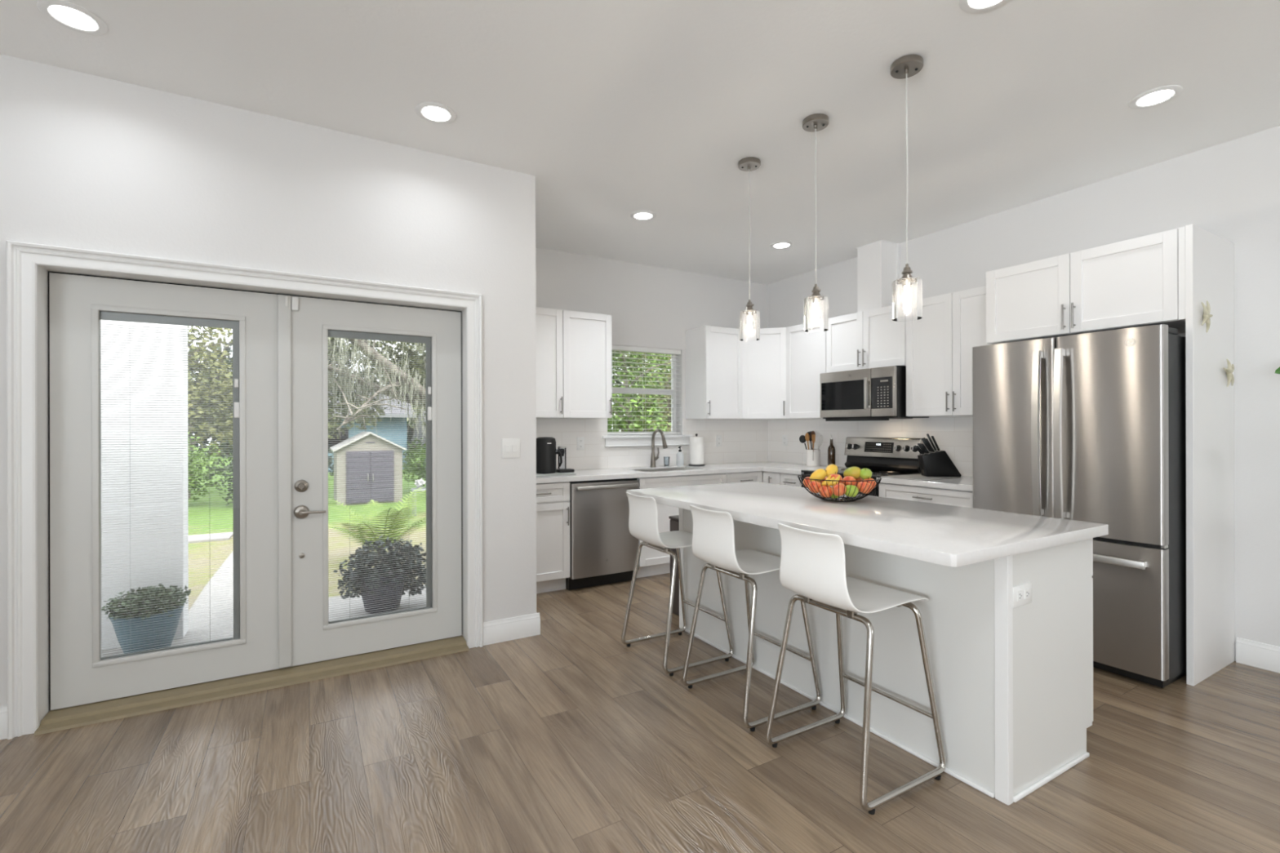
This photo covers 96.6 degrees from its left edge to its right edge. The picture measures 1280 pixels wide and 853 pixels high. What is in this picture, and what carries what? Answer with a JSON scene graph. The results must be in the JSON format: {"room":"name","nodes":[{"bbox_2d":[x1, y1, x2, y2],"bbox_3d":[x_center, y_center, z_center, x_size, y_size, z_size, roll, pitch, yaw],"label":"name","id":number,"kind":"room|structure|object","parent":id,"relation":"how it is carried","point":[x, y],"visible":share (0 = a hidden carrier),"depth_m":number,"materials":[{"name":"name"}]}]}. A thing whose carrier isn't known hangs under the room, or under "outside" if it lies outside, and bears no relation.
{"room":"kitchen","nodes":[
{"label":"kitchen","id":0,"kind":"room"},
{"bbox_2d":[0,53,536,706],"bbox_3d":[-2.616,-0.130,2.551,4.440,2.890,0.160,0,0,-30],"label":"wall","id":1,"kind":"structure","parent":0,"point":[88,162],"depth_m":2.90,"materials":[{"name":"white paint"}]},
{"bbox_2d":[0,705,7,739],"bbox_3d":[-3.578,1.251,1.887,2.103,0.134,0.018,0,0,-30],"label":"baseboard","id":2,"kind":"structure","parent":1,"relation":"attached to","point":[3,709],"depth_m":2.40,"materials":[{"name":"white paint"}]},
{"bbox_2d":[48,272,292,710],"bbox_3d":[-2.261,0.291,2.810,0.928,1.970,0.065,0,0,-30],"label":"door","id":3,"kind":"structure","parent":1,"relation":"in","point":[260,323],"depth_m":2.79,"materials":[{"name":"white paint"}]},
{"bbox_2d":[5,240,483,739],"bbox_3d":[-1.807,0.263,2.909,1.996,2.100,0.034,0,0,-30],"label":"trim","id":4,"kind":"structure","parent":1,"relation":"attached to","point":[23,259],"depth_m":2.45,"materials":[{"name":"white paint"}]},
{"bbox_2d":[34,635,469,735],"bbox_3d":[-1.842,1.296,2.973,1.824,0.034,0.205,0,0,-30],"label":"door threshold","id":5,"kind":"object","parent":1,"relation":"attached to","point":[77,716],"depth_m":2.84,"materials":[{"name":"brown wood"}]},
{"bbox_2d":[37,265,466,725],"bbox_3d":[-1.856,0.298,2.992,1.856,2.030,0.160,0,0,-30],"label":"trim","id":6,"kind":"structure","parent":1,"relation":"attached to","point":[42,271],"depth_m":2.56,"materials":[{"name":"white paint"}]},
{"bbox_2d":[285,295,462,667],"bbox_3d":[-1.480,0.289,3.243,0.912,1.970,0.100,0,0,-30],"label":"door","id":7,"kind":"structure","parent":1,"relation":"in","point":[315,638],"depth_m":3.23,"materials":[{"name":"white paint"}]},
{"bbox_2d":[285,296,298,311],"bbox_3d":[-1.845,-0.652,3.022,0.062,0.070,0.023,0,0,-43],"label":"sensor","id":8,"kind":"object","parent":7,"relation":"attached to","point":[295,300],"visible":1,"depth_m":3.02,"materials":[{"name":"white plastic"}]},
{"bbox_2d":[502,438,519,457],"bbox_3d":[-0.794,0.134,3.511,0.116,0.118,0.009,0,0,-30],"label":"light switch","id":9,"kind":"object","parent":1,"relation":"attached to","point":[510,446],"visible":1,"depth_m":3.51,"materials":[{"name":"white plastic"}]},
{"bbox_2d":[482,612,540,645],"bbox_3d":[-0.790,1.244,3.507,0.364,0.134,0.018,0,0,-30],"label":"baseboard","id":10,"kind":"structure","parent":1,"relation":"attached to","point":[505,629],"depth_m":3.50,"materials":[{"name":"white paint"}]},
{"bbox_2d":[359,566,404,613],"bbox_3d":[-2.036,1.293,4.505,0.344,0.300,0.344,0,0,-30],"label":"pot","id":11,"kind":"object","parent":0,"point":[379,570],"depth_m":4.39,"materials":[{"name":"grey ceramic"}]},
{"bbox_2d":[0,0,1279,284],"bbox_3d":[0.381,-1.643,0.571,7.960,0.120,9.320,0,0,-30],"label":"ceiling","id":12,"kind":"structure","parent":0,"point":[616,109],"depth_m":2.68,"materials":[{"name":"white paint"}]},
{"bbox_2d":[36,0,108,35],"bbox_3d":[-2.180,-1.572,2.194,0.196,0.007,0.196,0,0,-30],"label":"recessed light","id":13,"kind":"object","parent":12,"relation":"in","point":[74,17],"visible":1,"depth_m":2.18,"materials":[{"name":"white paint"}]},
{"bbox_2d":[48,5,97,30],"bbox_3d":[-2.180,-1.572,2.194,0.131,0.007,0.131,0,0,-30],"label":"diffuser","id":14,"kind":"object","parent":13,"relation":"attached to","point":[68,16],"depth_m":2.19,"materials":[{"name":"white plastic"}]},
{"bbox_2d":[415,102,456,124],"bbox_3d":[-1.027,-1.575,2.872,0.196,0.007,0.196,0,0,-30],"label":"recessed light","id":15,"kind":"object","parent":12,"relation":"in","point":[432,112],"visible":1,"depth_m":2.86,"materials":[{"name":"white"}]},
{"bbox_2d":[422,106,449,120],"bbox_3d":[-1.027,-1.575,2.872,0.131,0.007,0.131,0,0,-30],"label":"diffuser","id":16,"kind":"object","parent":15,"relation":"attached to","point":[428,113],"depth_m":2.87,"materials":[{"name":"white plastic"}]},
{"bbox_2d":[630,210,656,220],"bbox_3d":[0.024,-1.578,4.273,0.196,0.007,0.196,0,0,-30],"label":"recessed light","id":17,"kind":"object","parent":12,"relation":"in","point":[640,215],"visible":1,"depth_m":4.26,"materials":[{"name":"white"}]},
{"bbox_2d":[737,157,760,341],"bbox_3d":[0.656,-1.051,3.414,0.132,1.064,0.132,0,0,-30],"label":"pendant light","id":18,"kind":"object","parent":12,"relation":"hanging from","point":[747,164],"visible":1,"depth_m":3.40,"materials":[{"name":"clear glass"}]},
{"bbox_2d":[769,241,793,248],"bbox_3d":[1.237,-1.581,4.980,0.196,0.007,0.196,0,0,-30],"label":"recessed light","id":19,"kind":"object","parent":12,"relation":"in","point":[780,245],"visible":1,"depth_m":4.96,"materials":[{"name":"white plastic"}]},
{"bbox_2d":[802,113,828,332],"bbox_3d":[0.909,-1.040,2.949,0.132,1.086,0.132,0,0,-30],"label":"pendant light","id":20,"kind":"object","parent":12,"relation":"hanging from","point":[818,122],"visible":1,"depth_m":2.94,"materials":[{"name":"clear glass"}]},
{"bbox_2d":[889,54,923,321],"bbox_3d":[1.166,-1.027,2.491,0.132,1.114,0.132,0,0,-30],"label":"pendant light","id":21,"kind":"object","parent":12,"relation":"hanging from","point":[906,66],"visible":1,"depth_m":2.48,"materials":[{"name":"silver metal"}]},
{"bbox_2d":[959,0,1008,13],"bbox_3d":[1.278,-1.581,2.084,0.196,0.007,0.196,0,0,-30],"label":"recessed light","id":22,"kind":"object","parent":12,"relation":"in","point":[966,6],"visible":1,"depth_m":2.14,"materials":[{"name":"white"}]},
{"bbox_2d":[968,0,1000,7],"bbox_3d":[1.278,-1.581,2.084,0.131,0.007,0.131,0,0,-30],"label":"diffuser","id":23,"kind":"object","parent":22,"relation":"attached to","point":[972,3],"depth_m":2.13,"materials":[{"name":"white plastic"}]},
{"bbox_2d":[1128,84,1182,109],"bbox_3d":[2.483,-1.584,2.748,0.196,0.007,0.196,0,0,-30],"label":"recessed light","id":24,"kind":"object","parent":12,"relation":"in","point":[1157,96],"visible":1,"depth_m":2.74,"materials":[{"name":"white plastic"}]},
{"bbox_2d":[1137,89,1173,106],"bbox_3d":[2.483,-1.584,2.748,0.131,0.007,0.131,0,0,-30],"label":"diffuser","id":25,"kind":"object","parent":24,"relation":"attached to","point":[1157,97],"depth_m":2.75,"materials":[{"name":"white plastic"}]},
{"bbox_2d":[0,573,1279,852],"bbox_3d":[0.389,1.367,0.571,7.960,0.120,9.320,0,0,-30],"label":"floor","id":26,"kind":"structure","parent":0,"point":[569,737],"depth_m":2.16,"materials":[{"name":"wood"}]},
{"bbox_2d":[536,481,569,593],"bbox_3d":[-0.931,0.874,4.625,0.544,0.874,0.646,0,0,-30],"label":"base cabinet","id":27,"kind":"object","parent":26,"relation":"on","point":[553,504],"visible":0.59,"depth_m":4.45,"materials":[{"name":"paint"}]},
{"bbox_2d":[536,461,845,483],"bbox_3d":[0.332,0.412,5.076,3.190,0.039,1.137,0,0,-30],"label":"countertop","id":28,"kind":"structure","parent":27,"relation":"on","point":[767,466],"depth_m":5.16,"materials":[{"name":"white stone"}]},
{"bbox_2d":[536,471,576,476],"bbox_3d":[-0.791,0.390,4.698,0.440,0.010,0.320,0,0,-30],"label":"serving tray","id":29,"kind":"object","parent":28,"relation":"on","point":[556,473],"visible":0.34,"depth_m":4.63,"materials":[{"name":"grey"}]},
{"bbox_2d":[536,436,574,473],"bbox_3d":[-0.719,0.236,4.765,0.318,0.297,0.192,0,0,-30],"label":"coffee machine","id":30,"kind":"object","parent":29,"relation":"on","point":[546,450],"visible":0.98,"depth_m":4.67,"materials":[{"name":"black plastic"}]},
{"bbox_2d":[649,428,667,467],"bbox_3d":[0.193,0.208,5.419,0.094,0.370,0.274,0,0,-30],"label":"kitchen faucet","id":31,"kind":"object","parent":28,"relation":"on","point":[653,458],"visible":1,"depth_m":5.48,"materials":[{"name":"silver metal"}]},
{"bbox_2d":[635,467,699,471],"bbox_3d":[0.251,0.505,5.274,0.668,0.205,0.378,0,0,-30],"label":"sink","id":32,"kind":"object","parent":28,"relation":"in","point":[670,468],"visible":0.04,"depth_m":5.47,"materials":[{"name":"silver metal"}]},
{"bbox_2d":[688,433,704,466],"bbox_3d":[0.568,0.231,5.713,0.166,0.320,0.166,0,0,-30],"label":"paper towel holder","id":33,"kind":"object","parent":28,"relation":"on","point":[696,443],"visible":1,"depth_m":5.65,"materials":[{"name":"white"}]},
{"bbox_2d":[806,448,820,466],"bbox_3d":[1.705,0.307,5.616,0.132,0.163,0.132,0,0,-30],"label":"utensil crock","id":34,"kind":"object","parent":28,"relation":"on","point":[816,455],"visible":0.91,"depth_m":5.56,"materials":[{"name":"white ceramic"}]},
{"bbox_2d":[827,435,835,465],"bbox_3d":[1.822,0.233,5.424,0.070,0.311,0.070,0,0,-30],"label":"oil bottle","id":35,"kind":"object","parent":28,"relation":"on","point":[831,449],"visible":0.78,"depth_m":5.40,"materials":[{"name":"brown glass"}]},
{"bbox_2d":[566,478,639,590],"bbox_3d":[-0.405,0.875,4.891,0.625,0.867,0.632,0,0,-30],"label":"dishwasher","id":36,"kind":"object","parent":26,"relation":"on","point":[603,550],"visible":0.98,"depth_m":4.63,"materials":[{"name":"silver metal"}]},
{"bbox_2d":[668,515,679,615],"bbox_3d":[0.384,0.970,3.982,0.268,0.676,0.261,0,0,-30],"label":"trash bin","id":37,"kind":"object","parent":26,"relation":"on","point":[674,520],"visible":0.18,"depth_m":3.96,"materials":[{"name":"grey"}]},
{"bbox_2d":[621,492,733,675],"bbox_3d":[0.197,0.842,3.285,0.492,0.932,0.488,0,0,-30],"label":"bar stool","id":38,"kind":"object","parent":26,"relation":"on","point":[643,513],"visible":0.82,"depth_m":3.19,"materials":[{"name":"white plastic"}]},
{"bbox_2d":[636,473,726,577],"bbox_3d":[0.256,0.871,5.314,0.934,0.874,0.646,0,0,-30],"label":"base cabinet","id":39,"kind":"object","parent":26,"relation":"on","point":[652,562],"visible":0.23,"depth_m":4.98,"materials":[{"name":"paint"}]},
{"bbox_2d":[725,471,762,483],"bbox_3d":[0.853,0.869,5.661,0.442,0.874,0.646,0,0,-30],"label":"base cabinet","id":40,"kind":"object","parent":26,"relation":"on","point":[743,477],"visible":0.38,"depth_m":5.41,"materials":[{"name":"paint"}]},
{"bbox_2d":[681,504,822,731],"bbox_3d":[0.516,0.841,2.741,0.492,0.932,0.488,0,0,-30],"label":"bar stool","id":41,"kind":"object","parent":26,"relation":"on","point":[713,534],"visible":0.9,"depth_m":2.65,"materials":[{"name":"white plastic"}]},
{"bbox_2d":[763,471,801,487],"bbox_3d":[1.578,0.867,5.445,0.666,0.874,0.523,0,0,-30],"label":"base cabinet","id":42,"kind":"object","parent":26,"relation":"on","point":[780,478],"visible":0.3,"depth_m":5.30,"materials":[{"name":"paint"}]},
{"bbox_2d":[764,523,946,814],"bbox_3d":[0.816,0.840,2.217,0.492,0.932,0.488,0,0,-30],"label":"bar stool","id":43,"kind":"object","parent":26,"relation":"on","point":[812,566],"visible":1,"depth_m":2.12,"materials":[{"name":"white plastic"}]},
{"bbox_2d":[800,436,926,496],"bbox_3d":[1.873,0.691,4.866,0.715,1.186,0.762,0,0,-30],"label":"range","id":44,"kind":"object","parent":26,"relation":"on","point":[892,455],"visible":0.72,"depth_m":4.95,"materials":[{"name":"silver metal"}]},
{"bbox_2d":[800,472,879,496],"bbox_3d":[1.869,0.843,4.863,0.705,0.882,0.762,0,0,-30],"label":"oven","id":45,"kind":"object","parent":44,"relation":"in","point":[876,492],"depth_m":4.47,"materials":[{"name":"metal"}]},
{"bbox_2d":[800,467,920,478],"bbox_3d":[1.864,0.392,4.861,0.575,0.018,0.762,0,0,-30],"label":"cooktop","id":46,"kind":"object","parent":44,"relation":"in","point":[879,472],"depth_m":4.79,"materials":[{"name":"black metal"}]},
{"bbox_2d":[679,507,1093,804],"bbox_3d":[1.058,0.869,3.004,0.698,0.874,2.023,0,0,-30],"label":"kitchen island","id":47,"kind":"object","parent":26,"relation":"on","point":[1013,687],"visible":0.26,"depth_m":2.20,"materials":[{"name":"paint"}]},
{"bbox_2d":[626,481,1108,567],"bbox_3d":[0.886,0.411,2.902,1.043,0.040,2.086,0,0,-30],"label":"island countertop","id":48,"kind":"structure","parent":47,"relation":"on","point":[948,535],"depth_m":2.35,"materials":[{"name":"white stone"}]},
{"bbox_2d":[797,473,881,502],"bbox_3d":[1.058,0.329,3.037,0.425,0.122,0.425,0,0,-30],"label":"fruit bowl","id":49,"kind":"object","parent":48,"relation":"on","point":[814,494],"visible":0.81,"depth_m":2.95,"materials":[{"name":"black"}]},
{"bbox_2d":[808,480,821,493],"bbox_3d":[0.927,0.319,3.019,0.071,0.070,0.071,0,0,-30],"label":"apple","id":50,"kind":"object","parent":49,"relation":"in","point":[819,485],"visible":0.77,"depth_m":2.99,"materials":[{"name":"red food"}]},
{"bbox_2d":[809,468,826,481],"bbox_3d":[0.956,0.264,3.057,0.082,0.076,0.073,0,0,-30],"label":"mango","id":51,"kind":"object","parent":50,"relation":"on","point":[820,473],"visible":0.75,"depth_m":3.04,"materials":[{"name":"yellow food"}]},
{"bbox_2d":[831,482,846,496],"bbox_3d":[1.021,0.321,2.925,0.073,0.073,0.073,0,0,-30],"label":"apple","id":52,"kind":"object","parent":49,"relation":"in","point":[835,490],"visible":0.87,"depth_m":2.90,"materials":[{"name":"red food"}]},
{"bbox_2d":[844,483,858,497],"bbox_3d":[1.086,0.327,2.934,0.074,0.073,0.073,0,0,-30],"label":"apple","id":53,"kind":"object","parent":49,"relation":"in","point":[852,487],"visible":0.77,"depth_m":2.91,"materials":[{"name":"green food"}]},
{"bbox_2d":[855,477,862,486],"bbox_3d":[1.178,0.302,3.092,0.072,0.070,0.071,0,0,-30],"label":"apple","id":54,"kind":"object","parent":49,"relation":"in","point":[859,478],"visible":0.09,"depth_m":3.06,"materials":[{"name":"red food"}]},
{"bbox_2d":[843,466,860,479],"bbox_3d":[1.145,0.250,3.066,0.076,0.070,0.090,0,0,-30],"label":"mango","id":55,"kind":"object","parent":54,"relation":"on","point":[854,472],"visible":0.77,"depth_m":3.04,"materials":[{"name":"yellow food"}]},
{"bbox_2d":[1013,582,1031,608],"bbox_3d":[1.349,0.594,2.012,0.125,0.073,0.009,0,0,-30],"label":"power outlet","id":56,"kind":"object","parent":47,"relation":"attached to","point":[1022,593],"visible":1,"depth_m":2.01,"materials":[{"name":"white plastic"}]},
{"bbox_2d":[879,482,973,507],"bbox_3d":[2.290,0.866,4.219,0.666,0.874,0.762,0,0,-30],"label":"base cabinet","id":57,"kind":"object","parent":26,"relation":"on","point":[915,493],"visible":0.17,"depth_m":4.05,"materials":[{"name":"paint"}]},
{"bbox_2d":[876,475,973,491],"bbox_3d":[2.296,0.407,4.218,0.656,0.039,0.772,0,0,-30],"label":"countertop","id":58,"kind":"structure","parent":57,"relation":"on","point":[965,482],"depth_m":4.04,"materials":[{"name":"white stone"}]},
{"bbox_2d":[881,473,961,480],"bbox_3d":[2.139,0.385,4.342,0.460,0.005,0.360,0,0,-30],"label":"mat","id":59,"kind":"object","parent":58,"relation":"on","point":[912,477],"visible":0.94,"depth_m":4.30,"materials":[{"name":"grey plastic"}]},
{"bbox_2d":[917,450,961,476],"bbox_3d":[2.299,0.283,4.381,0.279,0.197,0.110,0,0,7],"label":"knife block","id":60,"kind":"object","parent":59,"relation":"on","point":[938,464],"visible":0.96,"depth_m":4.33,"materials":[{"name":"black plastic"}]},
{"bbox_2d":[972,324,1186,688],"bbox_3d":[2.636,0.402,3.362,0.905,1.800,0.930,0,0,-30],"label":"refrigerator","id":61,"kind":"object","parent":26,"relation":"on","point":[1091,427],"visible":0.77,"depth_m":2.95,"materials":[{"name":"silver metal"}]},
{"bbox_2d":[1177,224,1235,685],"bbox_3d":[3.021,0.143,3.034,0.607,2.316,0.056,0,0,-30],"label":"panel","id":62,"kind":"object","parent":26,"relation":"on","point":[1206,260],"visible":1,"depth_m":2.96,"materials":[{"name":"paint"}]},
{"bbox_2d":[1200,301,1213,332],"bbox_3d":[2.901,-0.562,2.916,0.138,0.162,0.025,0,0,-30],"label":"starfish","id":63,"kind":"object","parent":62,"relation":"attached to","point":[1206,315],"visible":1,"depth_m":2.90,"materials":[{"name":"beige"}]},
{"bbox_2d":[1222,359,1234,386],"bbox_3d":[3.174,-0.289,3.075,0.146,0.150,0.025,0,0,-30],"label":"starfish","id":64,"kind":"object","parent":62,"relation":"attached to","point":[1230,368],"visible":1,"depth_m":3.07,"materials":[{"name":"beige"}]},
{"bbox_2d":[535,247,767,482],"bbox_3d":[0.073,-0.137,5.686,3.360,2.890,0.160,0,0,-30],"label":"wall","id":65,"kind":"structure","parent":0,"point":[648,306],"depth_m":5.60,"materials":[{"name":"white paint"}]},
{"bbox_2d":[535,306,563,418],"bbox_3d":[-0.981,-0.524,4.759,0.598,0.905,0.384,0,0,-30],"label":"upper cabinet","id":66,"kind":"object","parent":65,"relation":"attached to","point":[548,322],"visible":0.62,"depth_m":4.72,"materials":[{"name":"paint"}]},
{"bbox_2d":[548,310,612,418],"bbox_3d":[-0.523,-0.526,5.025,0.459,0.905,0.384,0,0,-30],"label":"upper cabinet","id":67,"kind":"object","parent":65,"relation":"attached to","point":[586,336],"visible":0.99,"depth_m":4.89,"materials":[{"name":"paint"}]},
{"bbox_2d":[601,350,693,447],"bbox_3d":[0.050,-0.293,5.641,1.015,0.967,0.195,0,0,-30],"label":"window","id":68,"kind":"structure","parent":65,"relation":"in","point":[637,440],"depth_m":5.65,"materials":[{"name":"white paint"}]},
{"bbox_2d":[607,344,680,435],"bbox_3d":[0.043,-0.349,5.612,0.843,0.854,0.063,0,0,-30],"label":"window blind","id":69,"kind":"object","parent":68,"relation":"attached to","point":[618,348],"visible":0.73,"depth_m":5.60,"materials":[{"name":"white plastic"}]},
{"bbox_2d":[536,417,767,470],"bbox_3d":[0.043,0.158,5.571,3.191,0.471,0.008,0,0,-30],"label":"backsplash","id":70,"kind":"structure","parent":65,"relation":"attached to","point":[743,441],"depth_m":5.61,"materials":[{"name":"tile"}]},
{"bbox_2d":[684,325,742,419],"bbox_3d":[0.758,-0.529,5.769,0.460,0.905,0.384,0,0,-30],"label":"upper cabinet","id":71,"kind":"object","parent":65,"relation":"attached to","point":[713,354],"visible":0.98,"depth_m":5.65,"materials":[{"name":"paint"}]},
{"bbox_2d":[767,125,1279,661],"bbox_3d":[3.757,-0.146,2.530,0.160,2.890,9.000,0,0,-30],"label":"wall","id":72,"kind":"structure","parent":0,"point":[1229,190],"depth_m":3.22,"materials":[{"name":"white paint"}]},
{"bbox_2d":[727,327,787,419],"bbox_3d":[1.306,-0.530,5.931,0.660,0.905,0.655,0,0,-30],"label":"upper cabinet","id":73,"kind":"object","parent":72,"relation":"attached to","point":[764,359],"visible":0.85,"depth_m":5.71,"materials":[{"name":"paint"}]},
{"bbox_2d":[786,319,826,418],"bbox_3d":[1.707,-0.531,5.513,0.384,0.905,0.507,0,0,-30],"label":"upper cabinet","id":74,"kind":"object","parent":72,"relation":"attached to","point":[806,352],"visible":0.48,"depth_m":5.45,"materials":[{"name":"paint"}]},
{"bbox_2d":[826,302,906,373],"bbox_3d":[2.036,-0.736,4.945,0.384,0.498,0.800,0,0,-30],"label":"upper cabinet","id":75,"kind":"object","parent":72,"relation":"attached to","point":[868,339],"visible":0.77,"depth_m":4.83,"materials":[{"name":"paint"}]},
{"bbox_2d":[819,365,928,421],"bbox_3d":[1.988,-0.266,4.915,0.486,0.434,0.758,0,0,-30],"label":"microwave","id":76,"kind":"object","parent":75,"relation":"attached to","point":[877,393],"visible":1,"depth_m":4.70,"materials":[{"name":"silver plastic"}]},
{"bbox_2d":[856,240,900,312],"bbox_3d":[2.087,-1.286,5.010,0.230,0.600,0.285,0,0,-30],"label":"chase","id":77,"kind":"object","parent":75,"relation":"on","point":[878,262],"visible":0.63,"depth_m":4.92,"materials":[{"name":"paint"}]},
{"bbox_2d":[767,416,972,476],"bbox_3d":[2.115,0.152,5.190,0.008,0.471,2.732,0,0,-30],"label":"backsplash","id":78,"kind":"structure","parent":72,"relation":"attached to","point":[953,435],"depth_m":5.28,"materials":[{"name":"tile"}]},
{"bbox_2d":[906,285,990,416],"bbox_3d":[2.429,-0.533,4.269,0.384,0.905,0.755,0,0,-30],"label":"upper cabinet","id":79,"kind":"object","parent":72,"relation":"attached to","point":[940,344],"visible":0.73,"depth_m":4.25,"materials":[{"name":"paint"}]},
{"bbox_2d":[986,228,1185,344],"bbox_3d":[2.748,-0.778,3.461,0.644,0.468,0.954,0,0,-30],"label":"upper cabinet","id":80,"kind":"object","parent":72,"relation":"attached to","point":[1133,282],"visible":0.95,"depth_m":3.24,"materials":[{"name":"paint"}]},
{"bbox_2d":[1235,637,1279,673],"bbox_3d":[4.621,1.230,0.873,0.018,0.134,5.270,0,0,-30],"label":"baseboard","id":81,"kind":"structure","parent":72,"relation":"attached to","point":[1249,652],"depth_m":3.08,"materials":[{"name":"white paint"}]},
{"label":"outside","id":82,"kind":"structure","parent":0,"visible":0},
{"bbox_2d":[188,446,426,610],"bbox_3d":[-15.012,1.738,35.802,100.000,0.460,70.000,0,0,-30],"label":"lawn","id":83,"kind":"structure","parent":82,"point":[202,504],"depth_m":9.34,"materials":[{"name":"green plant"}]},
{"bbox_2d":[187,432,229,501],"bbox_3d":[-11.105,1.041,13.911,1.811,1.807,1.284,0,0,-30],"label":"round bush","id":84,"kind":"object","parent":83,"relation":"on","point":[202,466],"visible":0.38,"depth_m":13.96,"materials":[{"name":"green plant"}]},
{"bbox_2d":[187,339,232,456],"bbox_3d":[-28.520,-1.630,39.005,11.263,9.017,4.704,0,0,-37],"label":"tree","id":85,"kind":"object","parent":83,"relation":"on","point":[229,362],"visible":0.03,"depth_m":38.12,"materials":[{"name":"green plant"}]},
{"bbox_2d":[187,325,232,498],"bbox_3d":[-12.445,-0.731,15.300,4.586,5.395,2.718,0,0,-12],"label":"leafy tree","id":86,"kind":"object","parent":83,"relation":"on","point":[201,409],"visible":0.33,"depth_m":15.36,"materials":[{"name":"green plant"}]},
{"bbox_2d":[188,551,233,616],"bbox_3d":[-4.474,1.575,6.941,0.870,0.239,5.500,0,0,-30],"label":"walkway","id":87,"kind":"structure","parent":83,"relation":"on","point":[224,566],"depth_m":4.95,"materials":[{"name":"concrete"}]},
{"bbox_2d":[188,531,233,542],"bbox_3d":[-9.594,1.661,6.567,8.000,0.084,0.800,0,0,-30],"label":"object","id":88,"kind":"object","parent":83,"relation":"on","point":[215,536],"visible":0.08,"depth_m":8.36,"materials":[{"name":"concrete"}]},
{"bbox_2d":[207,440,232,506],"bbox_3d":[-9.408,1.089,13.729,1.577,1.820,1.272,0,0,-30],"label":"round bush","id":89,"kind":"object","parent":83,"relation":"on","point":[228,466],"visible":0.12,"depth_m":13.41,"materials":[{"name":"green plant"}]},
{"bbox_2d":[102,584,426,657],"bbox_3d":[-3.114,1.482,3.451,4.075,0.070,1.899,0,0,-30],"label":"patio","id":90,"kind":"structure","parent":83,"relation":"on","point":[222,614],"depth_m":4.32,"materials":[{"name":"concrete"}]},
{"bbox_2d":[100,320,188,650],"bbox_3d":[-3.589,0.008,3.727,0.978,2.880,0.190,0,0,-30],"label":"exterior wall","id":91,"kind":"structure","parent":90,"relation":"on","point":[152,435],"depth_m":3.79,"materials":[{"name":"grey paint"}]},
{"bbox_2d":[101,583,191,653],"bbox_3d":[-3.123,1.226,3.612,0.447,0.440,0.438,0,0,-30],"label":"potted plant","id":92,"kind":"object","parent":90,"relation":"on","point":[151,588],"visible":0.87,"depth_m":3.52,"materials":[{"name":"green plant"}]},
{"bbox_2d":[333,535,426,613],"bbox_3d":[-2.020,1.156,4.514,0.695,0.574,0.593,0,0,1],"label":"potted shrub","id":93,"kind":"object","parent":90,"relation":"on","point":[357,551],"visible":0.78,"depth_m":4.40,"materials":[{"name":"green plant"}]},
{"bbox_2d":[329,431,406,505],"bbox_3d":[-6.912,0.988,14.430,1.580,1.712,2.100,0,0,-30],"label":"garden shed","id":94,"kind":"object","parent":83,"relation":"on","point":[390,446],"visible":0.91,"depth_m":13.57,"materials":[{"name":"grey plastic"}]},
{"bbox_2d":[328,390,416,471],"bbox_3d":[-14.433,0.106,27.432,5.800,3.720,7.060,0,0,-30],"label":"house","id":95,"kind":"structure","parent":83,"relation":"on","point":[392,433],"depth_m":25.77,"materials":[{"name":"blue"}]},
{"bbox_2d":[328,337,426,453],"bbox_3d":[-5.720,-1.383,15.868,4.480,6.983,10.050,0,0,39],"label":"oak tree","id":96,"kind":"object","parent":83,"relation":"on","point":[340,390],"visible":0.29,"depth_m":14.30,"materials":[{"name":"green plant"}]},
{"bbox_2d":[328,487,426,551],"bbox_3d":[-2.788,1.104,6.361,1.397,0.738,1.220,0,0,35],"label":"palm plant","id":97,"kind":"object","parent":83,"relation":"on","point":[394,511],"visible":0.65,"depth_m":6.31,"materials":[{"name":"green plant"}]},
{"bbox_2d":[357,352,421,450],"bbox_3d":[-18.375,-1.605,47.175,11.091,9.023,4.612,0,0,-30],"label":"tree","id":98,"kind":"object","parent":83,"relation":"on","point":[411,423],"visible":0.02,"depth_m":45.90,"materials":[{"name":"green plant"}]},
{"bbox_2d":[402,436,426,486],"bbox_3d":[-6.517,1.130,17.611,2.077,1.751,1.275,0,0,-30],"label":"round bush","id":99,"kind":"object","parent":83,"relation":"on","point":[423,453],"visible":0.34,"depth_m":17.29,"materials":[{"name":"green plant"}]},
{"bbox_2d":[409,408,426,468],"bbox_3d":[-6.496,0.585,25.716,6.400,2.720,6.200,0,0,-30],"label":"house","id":100,"kind":"structure","parent":83,"relation":"on","point":[420,425],"depth_m":24.31,"materials":[{"name":"blue"}]},
{"bbox_2d":[607,351,671,431],"bbox_3d":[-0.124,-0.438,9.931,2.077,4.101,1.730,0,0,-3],"label":"tree","id":101,"kind":"object","parent":83,"relation":"on","point":[628,420],"visible":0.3,"depth_m":9.89,"materials":[{"name":"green plant"}]},
{"bbox_2d":[617,351,671,431],"bbox_3d":[0.532,-0.576,12.172,2.346,4.373,1.494,0,0,-40],"label":"tree","id":102,"kind":"object","parent":83,"relation":"on","point":[668,397],"visible":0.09,"depth_m":11.89,"materials":[{"name":"green plant"}]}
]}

